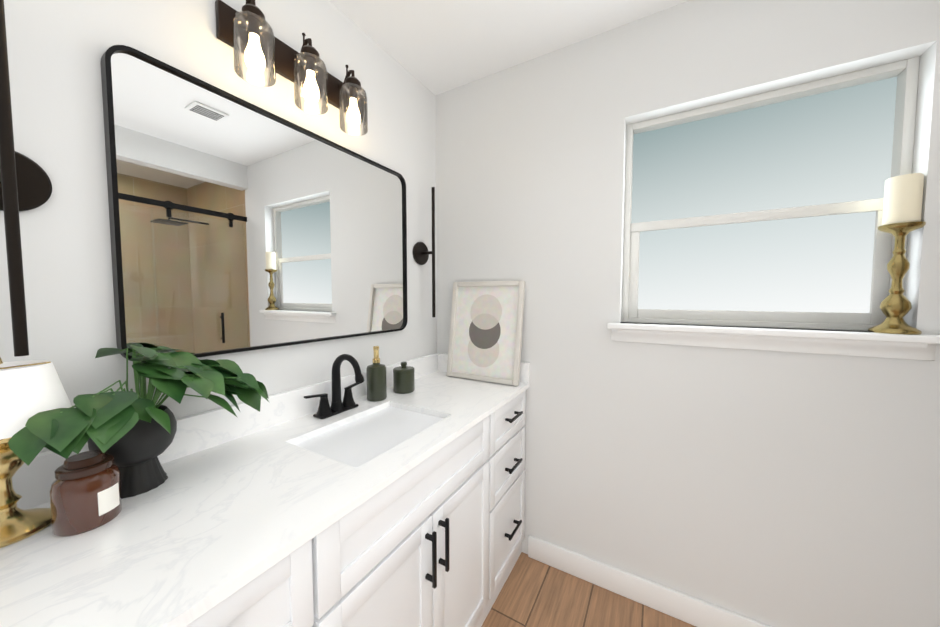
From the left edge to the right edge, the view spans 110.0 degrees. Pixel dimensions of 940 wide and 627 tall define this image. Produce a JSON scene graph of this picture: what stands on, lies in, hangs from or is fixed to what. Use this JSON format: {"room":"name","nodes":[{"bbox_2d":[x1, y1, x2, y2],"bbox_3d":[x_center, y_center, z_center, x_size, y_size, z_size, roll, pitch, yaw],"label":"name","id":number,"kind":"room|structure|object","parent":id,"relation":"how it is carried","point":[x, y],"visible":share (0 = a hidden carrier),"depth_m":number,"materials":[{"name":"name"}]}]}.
{"room":"bathroom","nodes":[
{"label":"bathroom","id":0,"kind":"room"},
{"bbox_2d":[0,0,436,452],"bbox_3d":[-0.634,0.036,1.212,0.100,2.410,2.100,2,3,30],"label":"wall","id":1,"kind":"structure","parent":0,"point":[56,49],"depth_m":0.77,"materials":[{"name":"white paint"}]},
{"bbox_2d":[0,0,51,356],"bbox_3d":[-0.859,-0.253,0.608,0.097,0.660,0.120,2,3,30],"label":"sconce","id":2,"kind":"object","parent":1,"relation":"attached to","point":[25,183],"visible":1,"depth_m":0.59,"materials":[{"name":"black metal"}]},
{"bbox_2d":[101,45,407,359],"bbox_3d":[-0.568,-0.266,1.175,0.032,0.737,0.990,2,3,30],"label":"mirror","id":3,"kind":"object","parent":1,"relation":"attached to","point":[237,224],"visible":0.9,"depth_m":0.96,"materials":[{"name":"black metal"}]},
{"bbox_2d":[215,0,367,135],"bbox_3d":[-0.525,-0.814,1.121,0.132,0.247,0.530,2,3,30],"label":"vanity light","id":4,"kind":"object","parent":1,"relation":"attached to","point":[247,30],"visible":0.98,"depth_m":1.06,"materials":[{"name":"clear glass"}]},
{"bbox_2d":[413,187,434,316],"bbox_3d":[-0.222,-0.311,1.707,0.097,0.660,0.120,2,3,30],"label":"sconce","id":5,"kind":"object","parent":1,"relation":"attached to","point":[421,252],"visible":1,"depth_m":1.69,"materials":[{"name":"black metal"}]},
{"bbox_2d":[12,353,439,508],"bbox_3d":[-0.617,0.315,1.130,0.020,0.100,1.746,2,3,30],"label":"backsplash","id":6,"kind":"structure","parent":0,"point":[195,432],"depth_m":0.95,"materials":[{"name":"white stone"}]},
{"bbox_2d":[329,0,688,94],"bbox_3d":[0.794,-1.154,0.322,3.400,0.060,2.100,2,3,30],"label":"ceiling","id":7,"kind":"structure","parent":0,"point":[435,47],"depth_m":1.36,"materials":[{"name":"white paint"}]},
{"bbox_2d":[481,552,695,626],"bbox_3d":[0.794,1.312,0.452,3.400,0.060,2.100,2,3,30],"label":"floor","id":8,"kind":"structure","parent":0,"point":[534,593],"depth_m":1.39,"materials":[{"name":"brown wood"}]},
{"bbox_2d":[172,385,529,626],"bbox_3d":[-0.377,0.823,1.018,0.576,0.858,1.746,2,3,30],"label":"bathroom vanity","id":9,"kind":"object","parent":8,"relation":"on","point":[437,544],"depth_m":0.90,"materials":[{"name":"white wood"}]},
{"bbox_2d":[0,369,529,626],"bbox_3d":[-0.384,0.383,0.999,0.558,0.021,1.746,2,3,30],"label":"countertop","id":10,"kind":"structure","parent":9,"relation":"on","point":[221,513],"depth_m":0.62,"materials":[{"name":"white stone"}]},
{"bbox_2d":[0,357,71,547],"bbox_3d":[-0.831,0.234,0.582,0.172,0.320,0.172,2,3,30],"label":"table lamp","id":11,"kind":"object","parent":10,"relation":"on","point":[29,389],"visible":0.81,"depth_m":0.58,"materials":[{"name":"white fabric"}]},
{"bbox_2d":[49,450,121,536],"bbox_3d":[-0.718,0.328,0.617,0.086,0.127,0.086,2,3,30],"label":"candle jar","id":12,"kind":"object","parent":10,"relation":"on","point":[85,492],"visible":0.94,"depth_m":0.59,"materials":[{"name":"brown glass"}]},
{"bbox_2d":[8,345,268,498],"bbox_3d":[-0.681,0.225,0.739,0.264,0.320,0.427,2,3,30],"label":"plant","id":13,"kind":"object","parent":10,"relation":"on","point":[132,432],"visible":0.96,"depth_m":0.69,"materials":[{"name":"green plant"}]},
{"bbox_2d":[304,354,364,418],"bbox_3d":[-0.441,0.253,1.175,0.167,0.218,0.247,2,3,30],"label":"faucet","id":14,"kind":"object","parent":10,"relation":"on","point":[326,410],"visible":1,"depth_m":1.19,"materials":[{"name":"black metal"}]},
{"bbox_2d":[304,405,439,460],"bbox_3d":[-0.303,0.455,1.077,0.311,0.156,0.442,2,3,30],"label":"sink","id":15,"kind":"object","parent":10,"relation":"in","point":[358,437],"depth_m":1.09,"materials":[{"name":"white ceramic"}]},
{"bbox_2d":[366,346,386,401],"bbox_3d":[-0.385,0.243,1.354,0.079,0.219,0.079,2,3,30],"label":"soap dispenser","id":16,"kind":"object","parent":10,"relation":"on","point":[376,381],"visible":1,"depth_m":1.33,"materials":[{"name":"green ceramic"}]},
{"bbox_2d":[393,362,414,393],"bbox_3d":[-0.295,0.281,1.468,0.094,0.131,0.094,2,3,30],"label":"canister","id":17,"kind":"object","parent":10,"relation":"on","point":[403,378],"visible":1,"depth_m":1.43,"materials":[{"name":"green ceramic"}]},
{"bbox_2d":[446,281,524,385],"bbox_3d":[0.072,0.086,1.667,0.400,0.500,0.028,2,-5,30],"label":"framed artwork","id":18,"kind":"object","parent":10,"relation":"on","point":[485,335],"visible":0.96,"depth_m":1.66,"materials":[{"name":"white paper"}]},
{"bbox_2d":[436,0,939,626],"bbox_3d":[0.768,0.022,1.469,2.070,2.410,0.250,2,3,30],"label":"wall","id":19,"kind":"structure","parent":0,"point":[782,488],"depth_m":1.27,"materials":[{"name":"white paint"}]},
{"bbox_2d":[440,353,529,380],"bbox_3d":[0.056,0.283,1.737,0.538,0.100,0.020,2,3,30],"label":"backsplash","id":20,"kind":"structure","parent":19,"relation":"attached to","point":[524,366],"depth_m":1.61,"materials":[{"name":"white stone"}]},
{"bbox_2d":[528,535,770,626],"bbox_3d":[0.946,1.185,1.274,1.506,0.108,0.016,2,3,30],"label":"baseboard","id":21,"kind":"structure","parent":19,"relation":"attached to","point":[691,610],"depth_m":1.38,"materials":[{"name":"white wood"}]},
{"bbox_2d":[622,57,919,330],"bbox_3d":[1.043,-0.378,1.263,0.817,0.850,0.065,2,3,30],"label":"window","id":22,"kind":"structure","parent":19,"relation":"in","point":[763,210],"depth_m":1.22,"materials":[{"name":"glass"}]},
{"bbox_2d":[607,322,939,360],"bbox_3d":[1.002,0.090,1.208,0.914,0.078,0.110,2,3,30],"label":"window sill","id":23,"kind":"structure","parent":19,"relation":"attached to","point":[883,345],"depth_m":1.12,"materials":[{"name":"white wood"}]},
{"bbox_2d":[868,173,925,334],"bbox_3d":[1.319,-0.180,1.011,0.104,0.480,0.104,2,3,30],"label":"candlestick","id":24,"kind":"object","parent":23,"relation":"on","point":[902,207],"visible":1,"depth_m":1.00,"materials":[{"name":"gold metal"}]}
]}

